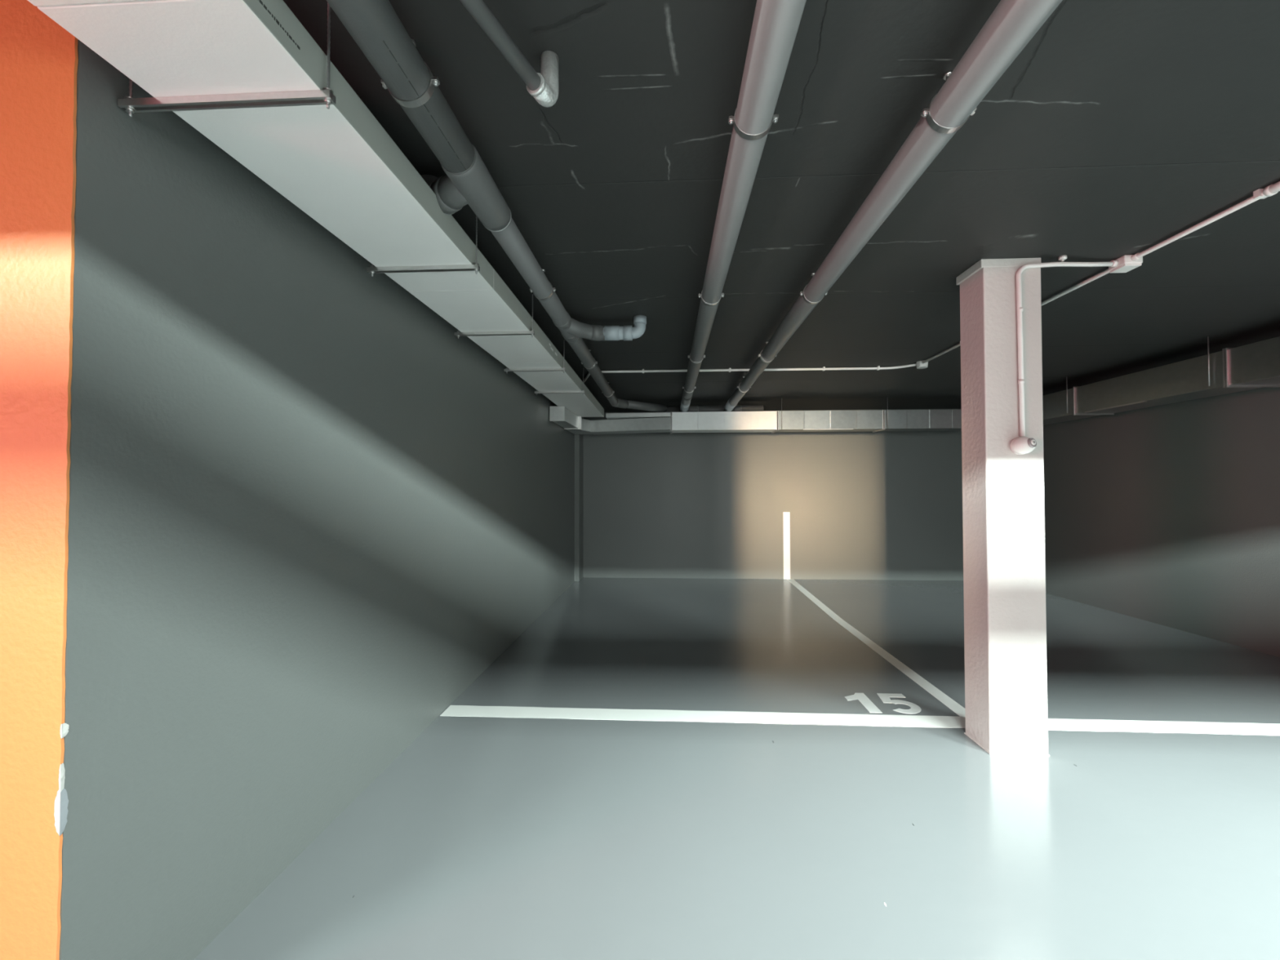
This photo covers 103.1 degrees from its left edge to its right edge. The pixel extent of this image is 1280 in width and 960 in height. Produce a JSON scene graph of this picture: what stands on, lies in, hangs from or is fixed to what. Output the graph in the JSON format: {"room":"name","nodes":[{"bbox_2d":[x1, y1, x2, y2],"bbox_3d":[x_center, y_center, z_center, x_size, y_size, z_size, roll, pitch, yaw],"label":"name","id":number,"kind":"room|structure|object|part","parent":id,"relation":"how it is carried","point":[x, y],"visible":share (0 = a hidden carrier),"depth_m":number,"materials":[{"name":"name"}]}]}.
{"room":"parking garage","nodes":[
{"label":"parking garage","id":0,"kind":"room"},
{"bbox_2d":[0,0,78,959],"bbox_3d":[-3.616,0.105,1.283,4.642,2.545,0.019,0,-1,3],"label":"wall","id":1,"kind":"structure","parent":0,"point":[39,57],"depth_m":1.16,"materials":[{"name":"orange paint"}]},
{"bbox_2d":[59,39,574,959],"bbox_3d":[-1.218,0.165,4.605,0.200,2.545,6.889,0,-1,3],"label":"wall","id":2,"kind":"structure","parent":0,"point":[308,513],"depth_m":1.65,"materials":[{"name":"grey paint"}]},
{"bbox_2d":[574,417,583,581],"bbox_3d":[-0.925,0.222,7.662,0.080,2.545,0.370,0,-1,3],"label":"pipe","id":3,"kind":"object","parent":2,"relation":"attached to","point":[579,438],"depth_m":7.49,"materials":[{"name":"grey paint"}]},
{"bbox_2d":[193,577,1279,959],"bbox_3d":[1.467,1.411,-0.716,15.400,0.150,17.180,0,-1,3],"label":"floor","id":4,"kind":"structure","parent":0,"point":[486,837],"depth_m":2.13,"materials":[{"name":"grey concrete"}]},
{"bbox_2d":[440,705,1279,735],"bbox_3d":[1.931,1.403,2.942,6.252,0.002,0.152,0,-1,3],"label":"floor marking line","id":5,"kind":"object","parent":4,"relation":"on","point":[877,720],"visible":0.91,"depth_m":2.99,"materials":[{"name":"white paint"}]},
{"bbox_2d":[787,579,964,716],"bbox_3d":[2.081,1.448,5.327,0.137,0.002,4.630,0,-1,4],"label":"divider","id":6,"kind":"object","parent":4,"relation":"on","point":[935,692],"visible":0.85,"depth_m":4.02,"materials":[{"name":"white paint"}]},
{"bbox_2d":[844,693,921,713],"bbox_3d":[1.531,1.409,3.213,0.410,0.002,0.300,0,-1,3],"label":"bay number","id":7,"kind":"object","parent":4,"relation":"on","point":[864,700],"visible":1,"depth_m":3.22,"materials":[{"name":"paint"}]},
{"bbox_2d":[955,257,1049,755],"bbox_3d":[1.928,0.127,2.719,0.302,2.545,0.235,0,-1,3],"label":"pillar","id":8,"kind":"structure","parent":4,"relation":"on","point":[1003,513],"depth_m":2.61,"materials":[{"name":"white paint"}]},
{"bbox_2d":[1009,436,1036,454],"bbox_3d":[1.942,-0.176,2.568,0.102,0.092,0.088,0,-1,3],"label":"junction box","id":9,"kind":"object","parent":8,"relation":"attached to","point":[1019,445],"visible":1,"depth_m":2.55,"materials":[{"name":"white plastic"}]},
{"bbox_3d":[1.947,-0.175,2.602,0.092,0.092,0.020,0,-1,3],"label":"plate","id":10,"kind":"part","parent":9,"relation":"part of","materials":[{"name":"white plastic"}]},
{"bbox_2d":[1016,262,1113,436],"bbox_3d":[2.200,-0.678,2.611,0.528,0.910,0.041,0,-1,-3],"label":"conduit","id":11,"kind":"object","parent":8,"relation":"attached to","point":[1019,289],"visible":1,"depth_m":2.60,"materials":[{"name":"white plastic"}]},
{"bbox_2d":[582,408,963,580],"bbox_3d":[2.187,0.221,7.772,6.662,2.545,0.200,0,-1,3],"label":"wall","id":12,"kind":"structure","parent":0,"point":[861,505],"depth_m":7.68,"materials":[{"name":"grey paint"}]},
{"bbox_2d":[782,511,790,578],"bbox_3d":[2.210,0.987,7.656,0.098,1.008,0.004,0,-1,3],"label":"strip","id":13,"kind":"object","parent":12,"relation":"attached to","point":[786,515],"visible":1,"depth_m":7.66,"materials":[{"name":"white paint"}]},
{"bbox_2d":[283,0,1279,412],"bbox_3d":[1.464,-1.309,-0.665,15.400,0.200,17.180,0,-1,3],"label":"ceiling","id":14,"kind":"structure","parent":0,"point":[1121,127],"depth_m":1.91,"materials":[{"name":"paint"}]},
{"bbox_2d":[117,2,336,117],"bbox_3d":[-1.020,-1.038,1.256,0.542,0.265,0.024,0,-1,3],"label":"hanger","id":15,"kind":"object","parent":14,"relation":"hanging from","point":[325,96],"visible":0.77,"depth_m":1.25,"materials":[{"name":"metal"}]},
{"bbox_3d":[-1.270,-1.038,1.269,0.007,0.265,0.007,0,-1,-19],"label":"threaded rod","id":16,"kind":"part","parent":15,"relation":"part of","materials":[{"name":"metal"}]},
{"bbox_3d":[-1.019,-0.934,1.254,0.542,0.018,0.024,0,-1,3],"label":"rail","id":17,"kind":"part","parent":15,"relation":"part of","materials":[{"name":"metal"}]},
{"bbox_2d":[27,0,604,417],"bbox_3d":[-0.884,-0.959,3.140,0.428,0.103,7.299,0,-1,3],"label":"duct","id":18,"kind":"object","parent":15,"relation":"hanging from","point":[337,164],"visible":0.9,"depth_m":1.42,"materials":[{"name":"silver metal"}]},
{"bbox_3d":[-1.038,-1.013,0.252,0.427,0.103,1.514,0,-1,3],"label":"duct panel","id":19,"kind":"part","parent":18,"relation":"part of","materials":[{"name":"white metal"}]},
{"bbox_3d":[-0.959,-0.985,1.740,0.427,0.103,1.464,0,-1,3],"label":"duct panel","id":20,"kind":"part","parent":18,"relation":"part of","materials":[{"name":"white metal"}]},
{"bbox_3d":[-0.883,-0.959,3.170,0.427,0.103,1.399,0,-1,3],"label":"duct panel","id":21,"kind":"part","parent":18,"relation":"part of","materials":[{"name":"white metal"}]},
{"bbox_3d":[-0.815,-0.935,4.443,0.427,0.103,1.149,0,-1,3],"label":"duct panel","id":22,"kind":"part","parent":18,"relation":"part of","materials":[{"name":"white metal"}]},
{"bbox_3d":[-0.759,-0.915,5.491,0.427,0.103,0.949,0,-1,3],"label":"duct panel","id":23,"kind":"part","parent":18,"relation":"part of","materials":[{"name":"white metal"}]},
{"bbox_3d":[-0.712,-0.899,6.375,0.427,0.103,0.819,0,-1,3],"label":"duct panel","id":24,"kind":"part","parent":18,"relation":"part of","materials":[{"name":"white metal"}]},
{"bbox_3d":[-0.761,-1.039,1.242,0.007,0.265,0.007,0,-1,-19],"label":"threaded rod","id":25,"kind":"part","parent":15,"relation":"part of","materials":[{"name":"metal"}]},
{"bbox_2d":[366,215,479,276],"bbox_3d":[-0.941,-1.020,2.208,0.494,0.265,0.024,0,-1,3],"label":"hanger","id":26,"kind":"object","parent":14,"relation":"hanging from","point":[475,267],"visible":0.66,"depth_m":2.20,"materials":[{"name":"metal"}]},
{"bbox_3d":[-0.941,-0.916,2.206,0.494,0.018,0.024,0,-1,3],"label":"rail","id":27,"kind":"part","parent":26,"relation":"part of","materials":[{"name":"metal"}]},
{"bbox_3d":[-0.706,-1.021,2.195,0.007,0.265,0.007,-1,-1,26],"label":"threaded rod","id":28,"kind":"part","parent":26,"relation":"part of","materials":[{"name":"metal"}]},
{"bbox_2d":[454,293,534,338],"bbox_3d":[-0.892,-1.003,3.121,0.494,0.265,0.024,0,-1,3],"label":"hanger","id":29,"kind":"object","parent":14,"relation":"hanging from","point":[531,332],"visible":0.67,"depth_m":3.11,"materials":[{"name":"metal"}]},
{"bbox_3d":[-0.892,-0.899,3.119,0.494,0.018,0.024,0,-1,3],"label":"rail","id":30,"kind":"part","parent":29,"relation":"part of","materials":[{"name":"metal"}]},
{"bbox_3d":[-0.657,-1.004,3.109,0.007,0.265,0.007,-1,-1,26],"label":"threaded rod","id":31,"kind":"part","parent":29,"relation":"part of","materials":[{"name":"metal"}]},
{"bbox_2d":[326,0,666,412],"bbox_3d":[-0.350,-1.048,3.249,0.726,0.173,7.426,0,-1,6],"label":"drain pipe","id":32,"kind":"object","parent":14,"relation":"attached to","point":[375,26],"visible":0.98,"depth_m":1.62,"materials":[{"name":"grey plastic"}]},
{"bbox_2d":[552,312,571,329],"bbox_3d":[-0.499,-1.025,3.243,0.113,0.113,0.064,0,-1,3],"label":"socket","id":33,"kind":"object","parent":32,"relation":"attached to","point":[566,325],"depth_m":3.22,"materials":[{"name":"plastic"}]},
{"bbox_2d":[561,333,578,342],"bbox_3d":[-0.482,-1.020,3.522,0.114,0.113,0.104,0,-1,3],"label":"socket","id":34,"kind":"object","parent":32,"relation":"attached to","point":[573,339],"depth_m":3.50,"materials":[{"name":"plastic"}]},
{"bbox_2d":[603,315,646,340],"bbox_3d":[-0.115,-1.050,3.528,0.322,0.159,0.107,0,-1,3],"label":"outlet","id":35,"kind":"object","parent":32,"relation":"attached to","point":[610,332],"depth_m":3.49,"materials":[{"name":"plastic"}]},
{"bbox_3d":[0.063,-0.964,6.653,0.698,0.108,0.103,1,-1,-39],"label":"collector arm","id":36,"kind":"part","parent":32,"relation":"part of","materials":[{"name":"grey plastic"}]},
{"bbox_2d":[459,0,558,106],"bbox_3d":[-0.392,-1.099,1.052,0.053,0.151,0.813,0,-1,22],"label":"drain pipe","id":37,"kind":"object","parent":14,"relation":"attached to","point":[543,86],"visible":1,"depth_m":1.27,"materials":[{"name":"grey plastic"}]},
{"bbox_2d":[503,339,565,373],"bbox_3d":[-0.841,-0.986,4.070,0.494,0.265,0.024,0,-1,3],"label":"hanger","id":38,"kind":"object","parent":14,"relation":"hanging from","point":[563,368],"visible":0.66,"depth_m":4.06,"materials":[{"name":"metal"}]},
{"bbox_3d":[-0.841,-0.881,4.068,0.494,0.018,0.024,0,-1,3],"label":"rail","id":39,"kind":"part","parent":38,"relation":"part of","materials":[{"name":"metal"}]},
{"bbox_3d":[-0.607,-0.986,4.057,0.007,0.265,0.007,-1,-1,26],"label":"threaded rod","id":40,"kind":"part","parent":38,"relation":"part of","materials":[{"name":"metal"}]},
{"bbox_2d":[534,368,584,395],"bbox_3d":[-0.791,-0.968,5.003,0.494,0.265,0.024,0,-1,3],"label":"hanger","id":41,"kind":"object","parent":14,"relation":"hanging from","point":[536,392],"visible":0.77,"depth_m":4.99,"materials":[{"name":"metal"}]},
{"bbox_3d":[-0.791,-0.864,5.001,0.494,0.018,0.024,0,-1,3],"label":"rail","id":42,"kind":"part","parent":41,"relation":"part of","materials":[{"name":"metal"}]},
{"bbox_2d":[666,404,763,414],"bbox_3d":[0.959,-0.957,6.938,1.420,0.121,0.121,0,-1,3],"label":"pipe","id":43,"kind":"object","parent":14,"relation":"hanging from","point":[738,407],"visible":0.59,"depth_m":6.89,"materials":[{"name":"grey plastic"}]},
{"bbox_2d":[688,405,697,412],"bbox_3d":[0.731,-0.957,6.950,0.124,0.121,0.121,0,-1,3],"label":"socket","id":44,"kind":"object","parent":43,"relation":"attached to","point":[691,408],"depth_m":6.90,"materials":[{"name":"plastic"}]},
{"bbox_2d":[733,404,741,411],"bbox_3d":[1.320,-0.958,6.918,0.104,0.121,0.121,0,-1,3],"label":"socket","id":45,"kind":"object","parent":43,"relation":"attached to","point":[738,407],"depth_m":6.86,"materials":[{"name":"plastic"}]},
{"bbox_2d":[680,0,806,412],"bbox_3d":[0.417,-1.052,3.203,0.155,0.167,7.400,0,-1,3],"label":"drain pipe","id":46,"kind":"object","parent":14,"relation":"attached to","point":[775,23],"visible":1,"depth_m":1.51,"materials":[{"name":"grey plastic"}]},
{"bbox_2d":[680,400,690,408],"bbox_3d":[0.570,-0.968,6.335,0.117,0.116,0.174,0,-1,3],"label":"socket","id":47,"kind":"object","parent":46,"relation":"attached to","point":[682,405],"depth_m":6.30,"materials":[{"name":"plastic"}]},
{"bbox_2d":[682,392,692,401],"bbox_3d":[0.548,-0.977,5.885,0.116,0.116,0.134,0,-1,3],"label":"socket","id":48,"kind":"object","parent":46,"relation":"attached to","point":[685,399],"depth_m":5.83,"materials":[{"name":"plastic"}]},
{"bbox_2d":[549,398,961,434],"bbox_3d":[1.790,-0.865,6.473,5.592,0.422,1.515,0,-1,3],"label":"duct","id":49,"kind":"object","parent":14,"relation":"hanging from","point":[875,420],"visible":1,"depth_m":6.67,"materials":[{"name":"metal"}]},
{"bbox_3d":[1.855,-0.865,6.650,0.007,0.415,0.007,-1,-1,26],"label":"hanger rod","id":50,"kind":"part","parent":49,"relation":"part of","materials":[{"name":"metal"}]},
{"bbox_3d":[3.203,-0.867,6.578,0.007,0.415,0.007,-1,-1,26],"label":"hanger rod","id":51,"kind":"part","parent":49,"relation":"part of","materials":[{"name":"metal"}]},
{"bbox_2d":[723,0,1062,411],"bbox_3d":[0.980,-1.052,3.172,0.158,0.168,7.400,0,-1,3],"label":"drain pipe","id":52,"kind":"object","parent":14,"relation":"attached to","point":[1012,24],"visible":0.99,"depth_m":1.52,"materials":[{"name":"grey plastic"}]},
{"bbox_2d":[727,397,737,408],"bbox_3d":[1.155,-0.969,6.343,0.119,0.119,0.154,0,-1,3],"label":"socket","id":53,"kind":"object","parent":52,"relation":"attached to","point":[730,406],"depth_m":6.32,"materials":[{"name":"plastic"}]},
{"bbox_2d":[915,360,928,368],"bbox_3d":[2.640,-1.079,4.757,0.096,0.058,0.096,-1,-1,26],"label":"junction box","id":54,"kind":"object","parent":14,"relation":"attached to","point":[920,365],"visible":0.94,"depth_m":4.72,"materials":[{"name":"white plastic"}]},
{"bbox_3d":[2.640,-1.055,4.756,0.092,0.009,0.092,0,-1,3],"label":"lid","id":55,"kind":"part","parent":54,"relation":"part of","materials":[{"name":"white plastic"}]},
{"bbox_2d":[583,181,1279,382],"bbox_3d":[1.800,-1.104,3.856,2.425,0.042,5.781,1,-1,-34],"label":"conduit","id":56,"kind":"object","parent":14,"relation":"attached to","point":[1270,190],"visible":0.73,"depth_m":2.85,"materials":[{"name":"white plastic"}]},
{"bbox_2d":[1057,254,1066,262],"bbox_3d":[2.170,-1.135,2.610,0.036,0.026,0.036,0,-1,3],"label":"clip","id":57,"kind":"object","parent":14,"relation":"attached to","point":[1061,258],"visible":1,"depth_m":2.60,"materials":[{"name":"white plastic"}]},
{"bbox_2d":[1108,253,1142,273],"bbox_3d":[2.505,-1.120,2.638,0.114,0.056,0.152,0,-1,3],"label":"junction box","id":58,"kind":"object","parent":14,"relation":"attached to","point":[1126,263],"visible":0.94,"depth_m":2.60,"materials":[{"name":"white plastic"}]},
{"bbox_3d":[2.517,-1.097,2.635,0.082,0.011,0.092,0,-1,3],"label":"lid","id":59,"kind":"part","parent":58,"relation":"part of","materials":[{"name":"white plastic"}]},
{"bbox_2d":[1042,336,1279,425],"bbox_3d":[4.612,-0.925,3.337,0.404,0.424,6.308,0,-1,3],"label":"duct","id":60,"kind":"object","parent":14,"relation":"hanging from","point":[1256,365],"visible":0.89,"depth_m":4.27,"materials":[{"name":"metal"}]},
{"bbox_3d":[4.524,-0.903,5.384,0.007,0.390,0.007,0,-1,-19],"label":"hanger rod","id":61,"kind":"part","parent":60,"relation":"part of","materials":[{"name":"metal"}]},
{"bbox_3d":[4.448,-0.930,3.977,0.007,0.390,0.007,-1,-1,26],"label":"hanger rod","id":62,"kind":"part","parent":60,"relation":"part of","materials":[{"name":"metal"}]},
{"bbox_2d":[1043,386,1279,657],"bbox_3d":[5.195,0.139,3.516,0.200,2.545,7.980,0,-1,3],"label":"wall","id":63,"kind":"structure","parent":0,"point":[1168,515],"depth_m":4.92,"materials":[{"name":"grey paint"}]}
]}

